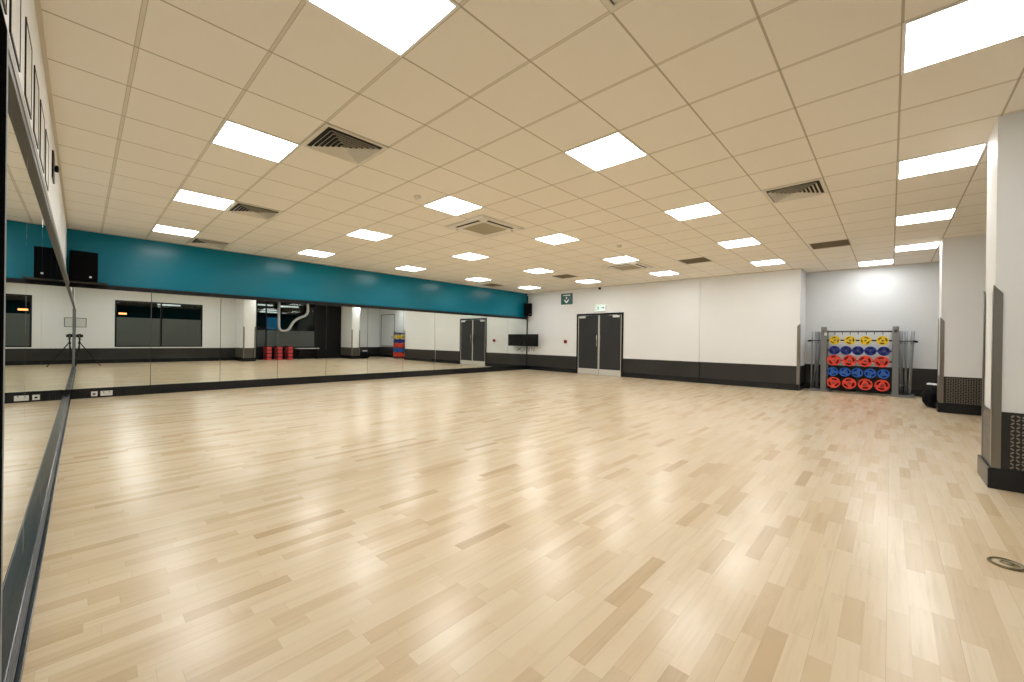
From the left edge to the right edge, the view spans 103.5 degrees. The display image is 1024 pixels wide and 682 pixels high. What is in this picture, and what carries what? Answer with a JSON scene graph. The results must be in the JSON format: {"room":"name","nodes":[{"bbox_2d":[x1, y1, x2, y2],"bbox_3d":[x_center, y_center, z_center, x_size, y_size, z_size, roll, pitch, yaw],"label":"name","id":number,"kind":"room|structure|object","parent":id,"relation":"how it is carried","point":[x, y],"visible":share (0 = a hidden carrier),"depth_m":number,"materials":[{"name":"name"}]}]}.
{"room":"exercise studio","nodes":[
{"label":"exercise studio","id":0,"kind":"room"},
{"bbox_2d":[0,0,66,265],"bbox_3d":[-3.273,-0.409,2.724,12.749,3.000,0.120,1,0,43],"label":"wall","id":1,"kind":"structure","parent":0,"point":[28,10],"depth_m":2.72,"materials":[{"name":"white paint"}]},
{"bbox_2d":[0,2,8,681],"bbox_3d":[-1.237,0.087,0.925,0.668,1.879,0.050,1,0,43],"label":"stile","id":2,"kind":"object","parent":1,"relation":"attached to","point":[4,47],"visible":1,"depth_m":1.09,"materials":[{"name":"black metal"}]},
{"bbox_2d":[9,0,20,72],"bbox_3d":[-2.003,-1.345,1.629,0.340,0.370,0.005,1,0,43],"label":"framed poster","id":3,"kind":"object","parent":1,"relation":"attached to","point":[14,5],"visible":1,"depth_m":1.64,"materials":[{"name":"black paper"}]},
{"bbox_2d":[12,0,19,63],"bbox_3d":[-2.003,-1.345,1.629,0.312,0.342,0.002,1,0,43],"label":"print","id":4,"kind":"object","parent":3,"relation":"attached to","point":[15,3],"depth_m":1.65,"materials":[{"name":"white paper"}]},
{"bbox_2d":[2,93,27,632],"bbox_3d":[-1.890,0.070,1.520,1.070,1.896,0.006,1,0,43],"label":"wall mirror","id":5,"kind":"object","parent":1,"relation":"attached to","point":[16,232],"visible":0.75,"depth_m":1.58,"materials":[{"name":"white mirror"}]},
{"bbox_2d":[24,16,31,119],"bbox_3d":[-2.419,-1.351,2.019,0.320,0.370,0.005,1,0,43],"label":"framed poster","id":6,"kind":"object","parent":1,"relation":"attached to","point":[28,46],"visible":1,"depth_m":2.00,"materials":[{"name":"black paper"}]},
{"bbox_2d":[26,27,31,111],"bbox_3d":[-2.419,-1.351,2.019,0.292,0.342,0.002,1,0,43],"label":"print","id":7,"kind":"object","parent":6,"relation":"attached to","point":[28,40],"depth_m":2.02,"materials":[{"name":"white paper"}]},
{"bbox_2d":[23,158,42,553],"bbox_3d":[-2.675,0.058,2.257,1.070,1.896,0.006,1,0,43],"label":"wall mirror","id":8,"kind":"object","parent":1,"relation":"attached to","point":[34,203],"visible":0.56,"depth_m":2.17,"materials":[{"name":"white mirror"}]},
{"bbox_2d":[0,1,68,286],"bbox_3d":[-4.414,-0.937,3.910,9.209,0.071,0.038,1,0,43],"label":"header rail","id":9,"kind":"object","parent":1,"relation":"attached to","point":[15,91],"visible":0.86,"depth_m":1.76,"materials":[{"name":"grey metal"}]},
{"bbox_2d":[33,65,38,148],"bbox_3d":[-2.783,-1.357,2.361,0.320,0.370,0.005,1,0,43],"label":"framed poster","id":10,"kind":"object","parent":1,"relation":"attached to","point":[36,85],"visible":1,"depth_m":2.35,"materials":[{"name":"black paper"}]},
{"bbox_2d":[35,72,38,141],"bbox_3d":[-2.783,-1.357,2.361,0.292,0.342,0.002,1,0,43],"label":"print","id":11,"kind":"object","parent":10,"relation":"attached to","point":[36,79],"depth_m":2.37,"materials":[{"name":"white paper"}]},
{"bbox_2d":[39,99,44,172],"bbox_3d":[-3.155,-1.363,2.710,0.380,0.370,0.005,1,0,43],"label":"framed poster","id":12,"kind":"object","parent":1,"relation":"attached to","point":[42,119],"visible":1,"depth_m":2.70,"materials":[{"name":"black paper"}]},
{"bbox_2d":[41,106,43,167],"bbox_3d":[-3.155,-1.363,2.710,0.352,0.342,0.002,1,0,43],"label":"print","id":13,"kind":"object","parent":12,"relation":"attached to","point":[42,114],"depth_m":2.72,"materials":[{"name":"white paper"}]},
{"bbox_2d":[40,208,50,490],"bbox_3d":[-3.459,0.046,2.993,1.070,1.896,0.006,1,0,43],"label":"wall mirror","id":14,"kind":"object","parent":1,"relation":"attached to","point":[46,239],"visible":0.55,"depth_m":2.92,"materials":[{"name":"white mirror"}]},
{"bbox_2d":[45,129,48,190],"bbox_3d":[-3.541,-1.369,3.073,0.360,0.370,0.005,1,0,43],"label":"framed poster","id":15,"kind":"object","parent":1,"relation":"attached to","point":[46,136],"visible":1,"depth_m":3.05,"materials":[{"name":"black paper"}]},
{"bbox_2d":[46,134,48,184],"bbox_3d":[-3.542,-1.369,3.073,0.332,0.342,0.002,1,0,43],"label":"print","id":16,"kind":"object","parent":15,"relation":"attached to","point":[47,142],"depth_m":3.11,"materials":[{"name":"white paper"}]},
{"bbox_2d":[49,234,56,456],"bbox_3d":[-4.243,0.034,3.729,1.070,1.896,0.006,1,0,43],"label":"wall mirror","id":17,"kind":"object","parent":1,"relation":"attached to","point":[53,248],"visible":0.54,"depth_m":3.67,"materials":[{"name":"white mirror"}]},
{"bbox_2d":[52,150,58,183],"bbox_3d":[-4.146,-1.573,3.667,0.240,0.240,0.040,1,0,43],"label":"wall sensor","id":18,"kind":"object","parent":1,"relation":"attached to","point":[55,168],"visible":0.99,"depth_m":3.65,"materials":[{"name":"black"}]},
{"bbox_2d":[55,254,60,433],"bbox_3d":[-5.027,0.022,4.465,1.070,1.896,0.006,1,0,43],"label":"wall mirror","id":19,"kind":"object","parent":1,"relation":"attached to","point":[58,260],"visible":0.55,"depth_m":4.42,"materials":[{"name":"white mirror"}]},
{"bbox_2d":[59,267,63,418],"bbox_3d":[-5.811,0.010,5.202,1.070,1.896,0.006,1,0,43],"label":"wall mirror","id":20,"kind":"object","parent":1,"relation":"attached to","point":[62,273],"visible":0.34,"depth_m":5.15,"materials":[{"name":"white mirror"}]},
{"bbox_2d":[62,276,65,407],"bbox_3d":[-6.596,-0.002,5.938,1.070,1.896,0.006,1,0,43],"label":"wall mirror","id":21,"kind":"object","parent":1,"relation":"attached to","point":[64,286],"visible":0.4,"depth_m":5.91,"materials":[{"name":"white mirror"}]},
{"bbox_2d":[64,283,67,400],"bbox_3d":[-7.380,-0.014,6.674,1.070,1.896,0.006,1,0,43],"label":"wall mirror","id":22,"kind":"object","parent":1,"relation":"attached to","point":[66,283],"visible":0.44,"depth_m":6.64,"materials":[{"name":"white mirror"}]},
{"bbox_2d":[66,228,526,398],"bbox_3d":[-3.643,-0.429,11.555,0.120,3.000,12.250,1,0,43],"label":"wall","id":23,"kind":"structure","parent":0,"point":[122,261],"depth_m":9.28,"materials":[{"name":"teal paint"}]},
{"bbox_2d":[69,280,107,284],"bbox_3d":[-7.436,-1.020,7.085,0.344,0.013,0.470,1,0,43],"label":"shelf","id":24,"kind":"object","parent":23,"relation":"attached to","point":[70,281],"visible":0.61,"depth_m":7.02,"materials":[{"name":"black"}]},
{"bbox_2d":[69,250,97,281],"bbox_3d":[-7.436,-1.278,6.987,0.363,0.500,0.325,1,0,35],"label":"loudspeaker","id":25,"kind":"object","parent":24,"relation":"on","point":[83,266],"visible":1,"depth_m":6.87,"materials":[{"name":"black plastic"}]},
{"bbox_2d":[66,287,150,389],"bbox_3d":[-7.402,-0.046,7.442,0.006,1.805,1.107,1,0,43],"label":"wall mirror","id":26,"kind":"object","parent":23,"relation":"attached to","point":[109,331],"visible":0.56,"depth_m":7.42,"materials":[{"name":"white mirror"}]},
{"bbox_2d":[151,293,220,384],"bbox_3d":[-6.640,-0.037,8.254,0.006,1.805,1.107,1,0,43],"label":"wall mirror","id":27,"kind":"object","parent":23,"relation":"attached to","point":[185,329],"visible":1,"depth_m":8.22,"materials":[{"name":"white mirror"}]},
{"bbox_2d":[220,298,277,380],"bbox_3d":[-5.878,-0.028,9.066,0.006,1.805,1.107,1,0,43],"label":"wall mirror","id":28,"kind":"object","parent":23,"relation":"attached to","point":[249,328],"visible":1,"depth_m":9.04,"materials":[{"name":"white mirror"}]},
{"bbox_2d":[66,293,507,396],"bbox_3d":[-3.601,0.061,11.510,0.010,1.980,12.250,1,0,43],"label":"trim","id":29,"kind":"structure","parent":23,"relation":"attached to","point":[67,391],"depth_m":8.67,"materials":[{"name":"black"}]},
{"bbox_2d":[69,283,527,318],"bbox_3d":[-3.559,-0.937,11.507,0.054,0.078,12.213,1,0,43],"label":"header rail","id":30,"kind":"object","parent":23,"relation":"attached to","point":[108,287],"visible":1,"depth_m":9.15,"materials":[{"name":"black"}]},
{"bbox_2d":[277,302,326,377],"bbox_3d":[-5.116,-0.019,9.878,0.006,1.805,1.107,1,0,43],"label":"wall mirror","id":31,"kind":"object","parent":23,"relation":"attached to","point":[301,327],"visible":1,"depth_m":9.85,"materials":[{"name":"white mirror"}]},
{"bbox_2d":[326,305,367,375],"bbox_3d":[-4.354,-0.010,10.690,0.006,1.805,1.107,1,0,43],"label":"wall mirror","id":32,"kind":"object","parent":23,"relation":"attached to","point":[347,327],"visible":1,"depth_m":10.66,"materials":[{"name":"white mirror"}]},
{"bbox_2d":[367,308,403,372],"bbox_3d":[-3.591,-0.001,11.502,0.006,1.805,1.107,1,0,43],"label":"wall mirror","id":33,"kind":"object","parent":23,"relation":"attached to","point":[385,327],"visible":1,"depth_m":11.48,"materials":[{"name":"white mirror"}]},
{"bbox_2d":[403,311,434,371],"bbox_3d":[-2.829,0.008,12.314,0.006,1.805,1.107,1,0,43],"label":"wall mirror","id":34,"kind":"object","parent":23,"relation":"attached to","point":[418,327],"visible":1,"depth_m":12.29,"materials":[{"name":"white mirror"}]},
{"bbox_2d":[434,313,461,369],"bbox_3d":[-2.067,0.017,13.126,0.006,1.805,1.107,1,0,43],"label":"wall mirror","id":35,"kind":"object","parent":23,"relation":"attached to","point":[448,327],"visible":1,"depth_m":13.10,"materials":[{"name":"white mirror"}]},
{"bbox_2d":[461,315,485,367],"bbox_3d":[-1.305,0.026,13.938,0.006,1.805,1.107,1,0,43],"label":"wall mirror","id":36,"kind":"object","parent":23,"relation":"attached to","point":[473,327],"visible":1,"depth_m":13.92,"materials":[{"name":"white mirror"}]},
{"bbox_2d":[486,317,507,366],"bbox_3d":[-0.543,0.035,14.749,0.006,1.805,1.107,1,0,43],"label":"wall mirror","id":37,"kind":"object","parent":23,"relation":"attached to","point":[496,327],"visible":1,"depth_m":14.73,"materials":[{"name":"white mirror"}]},
{"bbox_2d":[507,318,526,365],"bbox_3d":[0.219,0.044,15.561,0.006,1.805,1.107,1,0,43],"label":"wall mirror","id":38,"kind":"object","parent":23,"relation":"attached to","point":[517,353],"visible":0.96,"depth_m":15.51,"materials":[{"name":"white mirror"}]},
{"bbox_2d":[21,369,1023,681],"bbox_3d":[1.471,1.198,7.306,13.429,0.100,13.320,1,0,43],"label":"floor","id":39,"kind":"structure","parent":0,"point":[526,525],"depth_m":2.34,"materials":[{"name":"brown wood"}]},
{"bbox_2d":[1,394,70,681],"bbox_3d":[-4.430,1.026,3.925,9.209,0.094,0.070,1,0,43],"label":"base rail","id":40,"kind":"object","parent":39,"relation":"on","point":[16,631],"visible":0.94,"depth_m":1.78,"materials":[{"name":"grey metal"}]},
{"bbox_2d":[70,365,526,398],"bbox_3d":[-3.587,0.984,11.508,0.032,0.175,12.160,1,0,43],"label":"base rail","id":41,"kind":"object","parent":39,"relation":"on","point":[218,385],"visible":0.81,"depth_m":9.21,"materials":[{"name":"black"}]},
{"bbox_2d":[807,326,917,397],"bbox_3d":[8.222,0.449,9.562,1.959,1.567,0.562,1,0,43],"label":"rack","id":42,"kind":"object","parent":39,"relation":"on","point":[824,340],"visible":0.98,"depth_m":9.29,"materials":[{"name":"grey metal"}]},
{"bbox_2d":[827,377,840,387],"bbox_3d":[7.718,0.994,9.686,0.260,0.260,0.065,1,0,43],"label":"weight plate","id":43,"kind":"object","parent":42,"relation":"on","point":[830,380],"visible":1,"depth_m":9.67,"materials":[{"name":"red rubber"}]},
{"bbox_2d":[827,355,840,365],"bbox_3d":[7.725,0.459,9.685,0.260,0.260,0.065,1,0,43],"label":"weight plate","id":44,"kind":"object","parent":42,"relation":"on","point":[836,358],"visible":1,"depth_m":9.66,"materials":[{"name":"red rubber"}]},
{"bbox_2d":[842,378,855,388],"bbox_3d":[7.927,0.997,9.490,0.260,0.260,0.065,1,0,43],"label":"weight plate","id":45,"kind":"object","parent":42,"relation":"on","point":[845,381],"visible":1,"depth_m":9.47,"materials":[{"name":"red rubber"}]},
{"bbox_2d":[842,355,856,365],"bbox_3d":[7.933,0.462,9.490,0.260,0.260,0.065,1,0,43],"label":"weight plate","id":46,"kind":"object","parent":42,"relation":"on","point":[845,360],"visible":1,"depth_m":9.47,"materials":[{"name":"red rubber"}]},
{"bbox_2d":[858,379,872,389],"bbox_3d":[8.135,1.000,9.295,0.260,0.260,0.065,1,0,43],"label":"weight plate","id":47,"kind":"object","parent":42,"relation":"on","point":[861,384],"visible":1,"depth_m":9.28,"materials":[{"name":"red rubber"}]},
{"bbox_2d":[858,356,872,366],"bbox_3d":[8.138,0.465,9.298,0.260,0.260,0.065,1,0,43],"label":"weight plate","id":48,"kind":"object","parent":42,"relation":"on","point":[861,361],"visible":1,"depth_m":9.28,"materials":[{"name":"red rubber"}]},
{"bbox_2d":[874,356,888,367],"bbox_3d":[8.341,0.468,9.107,0.260,0.260,0.065,1,0,43],"label":"weight plate","id":49,"kind":"object","parent":42,"relation":"on","point":[877,361],"visible":1,"depth_m":9.09,"materials":[{"name":"red rubber"}]},
{"bbox_2d":[874,380,889,390],"bbox_3d":[8.342,1.003,9.100,0.260,0.260,0.065,1,0,43],"label":"weight plate","id":50,"kind":"object","parent":42,"relation":"on","point":[878,383],"visible":1,"depth_m":9.08,"materials":[{"name":"red rubber"}]},
{"bbox_2d":[877,369,889,378],"bbox_3d":[8.366,0.743,9.088,0.210,0.210,0.053,1,0,43],"label":"weight plate","id":51,"kind":"object","parent":42,"relation":"on","point":[881,372],"visible":1,"depth_m":9.07,"materials":[{"name":"blue rubber"}]},
{"bbox_2d":[878,347,889,355],"bbox_3d":[8.373,0.231,9.086,0.210,0.210,0.053,1,0,43],"label":"weight plate","id":52,"kind":"object","parent":42,"relation":"on","point":[881,349],"visible":1,"depth_m":9.07,"materials":[{"name":"blue rubber"}]},
{"bbox_2d":[899,331,901,394],"bbox_3d":[8.663,0.496,9.005,0.047,1.430,0.046,0,0,43],"label":"bar","id":53,"kind":"object","parent":42,"relation":"on","point":[900,385],"visible":0.97,"depth_m":9.00,"materials":[{"name":"grey metal"}]},
{"bbox_2d":[890,393,914,397],"bbox_3d":[8.766,1.227,9.072,0.390,0.027,0.520,1,0,43],"label":"tray","id":54,"kind":"object","parent":42,"relation":"on","point":[891,394],"depth_m":8.92,"materials":[{"name":"grey"}]},
{"bbox_2d":[904,331,907,394],"bbox_3d":[8.776,0.497,8.987,0.046,1.430,0.046,2,1,43],"label":"bar","id":55,"kind":"object","parent":42,"relation":"on","point":[906,352],"visible":0.98,"depth_m":8.98,"materials":[{"name":"grey metal"}]},
{"bbox_2d":[908,331,912,394],"bbox_3d":[8.801,0.498,8.919,0.046,1.430,0.046,2,1,43],"label":"bar","id":56,"kind":"object","parent":42,"relation":"on","point":[911,332],"visible":0.94,"depth_m":8.91,"materials":[{"name":"grey metal"}]},
{"bbox_2d":[910,331,914,394],"bbox_3d":[8.910,0.499,8.993,0.085,1.430,0.046,1,0,43],"label":"bar","id":57,"kind":"object","parent":42,"relation":"on","point":[913,338],"visible":0.64,"depth_m":8.98,"materials":[{"name":"grey metal"}]},
{"bbox_2d":[922,385,936,407],"bbox_3d":[7.896,1.027,7.522,0.363,0.408,0.568,1,0,43],"label":"sports bag","id":58,"kind":"object","parent":39,"relation":"on","point":[929,396],"visible":0.52,"depth_m":7.42,"materials":[{"name":"black fabric"}]},
{"bbox_2d":[987,556,1023,571],"bbox_3d":[2.590,1.165,2.113,0.136,0.011,0.136,1,0,43],"label":"socket","id":59,"kind":"object","parent":39,"relation":"on","point":[1005,563],"visible":1,"depth_m":2.11,"materials":[{"name":"gold metal"}]},
{"bbox_2d":[40,0,1023,292],"bbox_3d":[1.513,-1.912,7.301,13.429,0.120,13.320,1,0,43],"label":"ceiling","id":60,"kind":"structure","parent":0,"point":[728,102],"depth_m":3.50,"materials":[{"name":"tile"}]},
{"bbox_2d":[151,224,199,236],"bbox_3d":[-5.963,-1.950,7.162,0.600,0.006,0.600,1,0,43],"label":"recessed light","id":61,"kind":"object","parent":60,"relation":"in","point":[158,228],"visible":1,"depth_m":7.13,"materials":[{"name":"white plastic"}]},
{"bbox_2d":[172,189,234,209],"bbox_3d":[-4.214,-1.923,5.520,0.600,0.006,0.600,1,0,43],"label":"recessed light","id":62,"kind":"object","parent":60,"relation":"in","point":[182,195],"visible":1,"depth_m":5.49,"materials":[{"name":"white plastic"}]},
{"bbox_2d":[189,237,231,247],"bbox_3d":[-5.990,-1.939,8.010,0.594,0.032,0.594,1,0,43],"label":"ceiling vent","id":63,"kind":"object","parent":60,"relation":"in","point":[200,241],"visible":1,"depth_m":7.98,"materials":[{"name":"grey"}]},
{"bbox_2d":[225,201,282,219],"bbox_3d":[-3.803,-1.906,5.957,0.594,0.032,0.594,1,0,43],"label":"ceiling vent","id":64,"kind":"object","parent":60,"relation":"in","point":[237,207],"visible":1,"depth_m":5.92,"materials":[{"name":"grey metal"}]},
{"bbox_2d":[210,119,299,162],"bbox_3d":[-2.464,-1.897,3.877,0.600,0.006,0.600,1,0,43],"label":"recessed light","id":65,"kind":"object","parent":60,"relation":"in","point":[232,135],"visible":1,"depth_m":3.85,"materials":[{"name":"white plastic"}]},
{"bbox_2d":[298,249,333,257],"bbox_3d":[-4.321,-1.931,8.912,0.600,0.006,0.600,1,0,43],"label":"recessed light","id":66,"kind":"object","parent":60,"relation":"in","point":[307,251],"visible":1,"depth_m":8.89,"materials":[{"name":"white"}]},
{"bbox_2d":[301,123,388,165],"bbox_3d":[-1.616,-1.873,3.904,0.594,0.032,0.594,1,0,43],"label":"ceiling vent","id":67,"kind":"object","parent":60,"relation":"in","point":[329,139],"visible":1,"depth_m":3.88,"materials":[{"name":"beige metal"}]},
{"bbox_2d":[346,229,391,240],"bbox_3d":[-2.571,-1.904,7.269,0.600,0.006,0.600,1,0,43],"label":"recessed light","id":68,"kind":"object","parent":60,"relation":"in","point":[361,233],"visible":1,"depth_m":7.26,"materials":[{"name":"white plastic"}]},
{"bbox_2d":[305,0,459,56],"bbox_3d":[-0.715,-1.870,2.235,0.600,0.006,0.600,1,0,43],"label":"recessed light","id":69,"kind":"object","parent":60,"relation":"in","point":[397,26],"visible":1,"depth_m":2.32,"materials":[{"name":"white plastic"}]},
{"bbox_2d":[395,266,424,270],"bbox_3d":[-2.679,-1.911,10.662,0.600,0.006,0.600,1,0,43],"label":"recessed light","id":70,"kind":"object","parent":60,"relation":"in","point":[409,268],"visible":1,"depth_m":10.62,"materials":[{"name":"white"}]},
{"bbox_2d":[422,195,482,215],"bbox_3d":[-0.822,-1.878,5.627,0.600,0.006,0.600,1,0,43],"label":"recessed light","id":71,"kind":"object","parent":60,"relation":"in","point":[449,204],"visible":1,"depth_m":5.60,"materials":[{"name":"white plastic"}]},
{"bbox_2d":[452,253,487,259],"bbox_3d":[-0.929,-1.885,9.019,0.600,0.006,0.600,1,0,43],"label":"recessed light","id":72,"kind":"object","parent":60,"relation":"in","point":[469,256],"visible":1,"depth_m":8.99,"materials":[{"name":"white"}]},
{"bbox_2d":[444,215,524,238],"bbox_3d":[-0.452,-1.855,6.648,0.944,0.045,0.944,1,0,43],"label":"air conditioner cassette","id":73,"kind":"object","parent":60,"relation":"attached to","point":[483,226],"visible":1,"depth_m":6.53,"materials":[{"name":"white plastic"}]},
{"bbox_2d":[463,223,505,234],"bbox_3d":[-0.452,-1.843,6.648,0.510,0.010,0.510,1,0,43],"label":"grille","id":74,"kind":"object","parent":73,"relation":"attached to","point":[480,228],"depth_m":6.60,"materials":[{"name":"beige"}]},
{"bbox_2d":[524,268,554,273],"bbox_3d":[0.714,-1.865,10.769,0.600,0.006,0.600,1,0,43],"label":"recessed light","id":75,"kind":"object","parent":60,"relation":"in","point":[539,270],"visible":1,"depth_m":10.79,"materials":[{"name":"white"}]},
{"bbox_2d":[535,233,578,244],"bbox_3d":[0.821,-1.858,7.377,0.600,0.006,0.600,1,0,43],"label":"recessed light","id":76,"kind":"object","parent":60,"relation":"in","point":[559,238],"visible":1,"depth_m":7.36,"materials":[{"name":"white plastic"}]},
{"bbox_2d":[563,131,647,171],"bbox_3d":[0.928,-1.851,3.984,0.600,0.006,0.600,1,0,43],"label":"recessed light","id":77,"kind":"object","parent":60,"relation":"in","point":[613,149],"visible":1,"depth_m":3.95,"materials":[{"name":"white plastic"}]},
{"bbox_2d":[601,0,631,12],"bbox_3d":[0.571,-1.839,1.851,0.594,0.032,0.594,1,0,43],"label":"ceiling vent","id":78,"kind":"object","parent":60,"relation":"in","point":[611,5],"visible":1,"depth_m":2.21,"materials":[{"name":"grey"}]},
{"bbox_2d":[603,256,637,262],"bbox_3d":[2.463,-1.839,9.127,0.600,0.006,0.600,1,0,43],"label":"recessed light","id":79,"kind":"object","parent":60,"relation":"in","point":[621,259],"visible":1,"depth_m":9.10,"materials":[{"name":"white"}]},
{"bbox_2d":[601,261,652,271],"bbox_3d":[2.833,-1.815,9.928,0.944,0.045,0.944,1,0,43],"label":"air conditioner cassette","id":80,"kind":"object","parent":60,"relation":"attached to","point":[635,265],"visible":1,"depth_m":9.80,"materials":[{"name":"beige plastic"}]},
{"bbox_2d":[613,265,639,269],"bbox_3d":[2.833,-1.804,9.928,0.510,0.010,0.510,1,0,43],"label":"grille","id":81,"kind":"object","parent":80,"relation":"attached to","point":[626,267],"depth_m":9.87,"materials":[{"name":"beige"}]},
{"bbox_2d":[663,202,721,220],"bbox_3d":[2.570,-1.832,5.734,0.600,0.006,0.600,1,0,43],"label":"recessed light","id":82,"kind":"object","parent":60,"relation":"in","point":[706,208],"visible":1,"depth_m":5.71,"materials":[{"name":"white plastic"}]},
{"bbox_2d":[677,257,712,263],"bbox_3d":[4.140,-1.815,9.116,0.594,0.008,0.594,1,0,43],"label":"ceiling vent","id":83,"kind":"object","parent":60,"relation":"in","point":[699,259],"visible":1,"depth_m":9.10,"materials":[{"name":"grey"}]},
{"bbox_2d":[718,237,760,248],"bbox_3d":[4.213,-1.812,7.484,0.600,0.006,0.600,1,0,43],"label":"recessed light","id":84,"kind":"object","parent":60,"relation":"in","point":[747,241],"visible":1,"depth_m":7.47,"materials":[{"name":"white"}]},
{"bbox_2d":[750,259,785,265],"bbox_3d":[5.855,-1.793,9.234,0.600,0.006,0.600,1,0,43],"label":"recessed light","id":85,"kind":"object","parent":60,"relation":"in","point":[775,261],"visible":1,"depth_m":9.20,"materials":[{"name":"white"}]},
{"bbox_2d":[761,178,828,203],"bbox_3d":[3.445,-1.805,4.913,0.594,0.032,0.594,1,0,43],"label":"ceiling vent","id":86,"kind":"object","parent":60,"relation":"in","point":[815,187],"visible":1,"depth_m":4.87,"materials":[{"name":"grey metal"}]},
{"bbox_2d":[808,239,851,249],"bbox_3d":[5.890,-1.788,7.473,0.594,0.008,0.594,1,0,43],"label":"ceiling vent","id":87,"kind":"object","parent":60,"relation":"in","point":[844,242],"visible":1,"depth_m":7.47,"materials":[{"name":"beige metal"}]},
{"bbox_2d":[857,259,893,265],"bbox_3d":[8.194,-1.761,9.095,0.600,0.006,0.600,1,0,43],"label":"recessed light","id":88,"kind":"object","parent":60,"relation":"in","point":[889,261],"visible":1,"depth_m":9.05,"materials":[{"name":"white"}]},
{"bbox_2d":[894,241,940,251],"bbox_3d":[7.605,-1.766,7.591,0.600,0.006,0.600,1,0,43],"label":"recessed light","id":89,"kind":"object","parent":60,"relation":"in","point":[932,244],"visible":1,"depth_m":7.55,"materials":[{"name":"white"}]},
{"bbox_2d":[895,208,956,225],"bbox_3d":[5.962,-1.786,5.841,0.600,0.006,0.600,1,0,43],"label":"recessed light","id":90,"kind":"object","parent":60,"relation":"in","point":[948,213],"visible":1,"depth_m":5.82,"materials":[{"name":"white plastic"}]},
{"bbox_2d":[897,142,987,179],"bbox_3d":[4.320,-1.805,4.092,0.600,0.006,0.600,1,0,43],"label":"recessed light","id":91,"kind":"object","parent":60,"relation":"in","point":[970,155],"visible":0.97,"depth_m":4.06,"materials":[{"name":"white plastic"}]},
{"bbox_2d":[901,0,1023,74],"bbox_3d":[2.678,-1.824,2.342,0.600,0.006,0.600,1,0,43],"label":"recessed light","id":92,"kind":"object","parent":60,"relation":"in","point":[964,27],"visible":1,"depth_m":2.37,"materials":[{"name":"white plastic"}]},
{"bbox_2d":[527,269,805,376],"bbox_3d":[4.100,-0.327,13.318,8.999,3.000,0.980,1,0,43],"label":"wall","id":93,"kind":"structure","parent":0,"point":[752,318],"depth_m":11.56,"materials":[{"name":"white paint"}]},
{"bbox_2d":[34,0,935,293],"bbox_3d":[1.527,-1.846,7.301,13.209,0.012,13.100,1,0,43],"label":"trim","id":94,"kind":"structure","parent":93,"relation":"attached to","point":[37,2],"depth_m":4.07,"materials":[{"name":"beige"}]},
{"bbox_2d":[524,303,531,315],"bbox_3d":[0.612,-1.214,15.723,0.300,0.490,0.263,1,0,-5],"label":"loudspeaker","id":95,"kind":"object","parent":93,"relation":"attached to","point":[527,306],"visible":1,"depth_m":15.60,"materials":[{"name":"black"}]},
{"bbox_2d":[522,334,537,350],"bbox_3d":[0.785,0.085,15.592,0.766,0.691,0.290,1,0,43],"label":"television","id":96,"kind":"object","parent":93,"relation":"attached to","point":[528,339],"visible":1,"depth_m":15.47,"materials":[{"name":"black"}]},
{"bbox_2d":[527,354,575,372],"bbox_3d":[1.444,0.834,15.151,2.323,0.600,0.024,1,0,43],"label":"baseboard","id":97,"kind":"structure","parent":93,"relation":"attached to","point":[555,363],"depth_m":15.09,"materials":[{"name":"black"}]},
{"bbox_2d":[561,293,572,304],"bbox_3d":[1.989,-1.528,14.659,0.500,0.400,0.031,1,0,43],"label":"information sign","id":98,"kind":"object","parent":93,"relation":"attached to","point":[567,298],"visible":1,"depth_m":14.63,"materials":[{"name":"teal"}]},
{"bbox_2d":[576,312,623,376],"bbox_3d":[2.939,0.107,13.718,1.800,2.100,0.076,1,0,43],"label":"door","id":99,"kind":"structure","parent":93,"relation":"in","point":[599,342],"depth_m":13.68,"materials":[{"name":"black"}]},
{"bbox_2d":[623,358,681,380],"bbox_3d":[4.291,0.877,12.478,1.884,0.600,0.024,1,0,43],"label":"baseboard","id":100,"kind":"structure","parent":93,"relation":"attached to","point":[669,370],"depth_m":12.43,"materials":[{"name":"black"}]},
{"bbox_2d":[681,361,698,382],"bbox_3d":[5.132,0.890,11.647,0.480,0.600,0.024,1,0,43],"label":"baseboard","id":101,"kind":"structure","parent":93,"relation":"attached to","point":[689,369],"depth_m":11.64,"materials":[{"name":"black"}]},
{"bbox_2d":[699,362,798,390],"bbox_3d":[6.188,0.906,10.697,2.338,0.600,0.024,1,0,43],"label":"baseboard","id":102,"kind":"structure","parent":93,"relation":"attached to","point":[734,374],"depth_m":10.62,"materials":[{"name":"black"}]},
{"bbox_2d":[796,323,800,384],"bbox_3d":[7.056,0.319,9.934,0.067,1.500,0.067,1,0,43],"label":"guard","id":103,"kind":"object","parent":93,"relation":"attached to","point":[799,325],"visible":1,"depth_m":9.91,"materials":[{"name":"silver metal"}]},
{"bbox_2d":[799,365,804,390],"bbox_3d":[7.348,0.923,10.207,0.024,0.600,0.850,1,0,43],"label":"baseboard","id":104,"kind":"structure","parent":93,"relation":"attached to","point":[802,368],"depth_m":10.14,"materials":[{"name":"black"}]},
{"bbox_2d":[805,262,939,368],"bbox_3d":[9.259,-0.249,9.077,4.330,3.000,0.100,1,0,43],"label":"wall","id":105,"kind":"structure","parent":0,"point":[906,297],"depth_m":9.57,"materials":[{"name":"white paint"}]},
{"bbox_2d":[805,364,936,396],"bbox_3d":[9.201,0.935,9.034,4.330,0.630,0.024,1,0,43],"label":"baseboard","id":106,"kind":"structure","parent":105,"relation":"attached to","point":[920,377],"depth_m":9.53,"materials":[{"name":"black"}]},
{"bbox_2d":[935,234,985,415],"bbox_3d":[8.055,-0.262,6.676,1.400,3.000,0.510,1,0,43],"label":"wall","id":107,"kind":"structure","parent":0,"point":[962,286],"depth_m":6.81,"materials":[{"name":"white paint"}]},
{"bbox_2d":[977,111,1023,493],"bbox_3d":[4.565,-0.303,2.971,1.418,3.000,0.530,1,0,43],"label":"column","id":108,"kind":"structure","parent":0,"point":[1000,464],"depth_m":3.23,"materials":[{"name":"white paint"}]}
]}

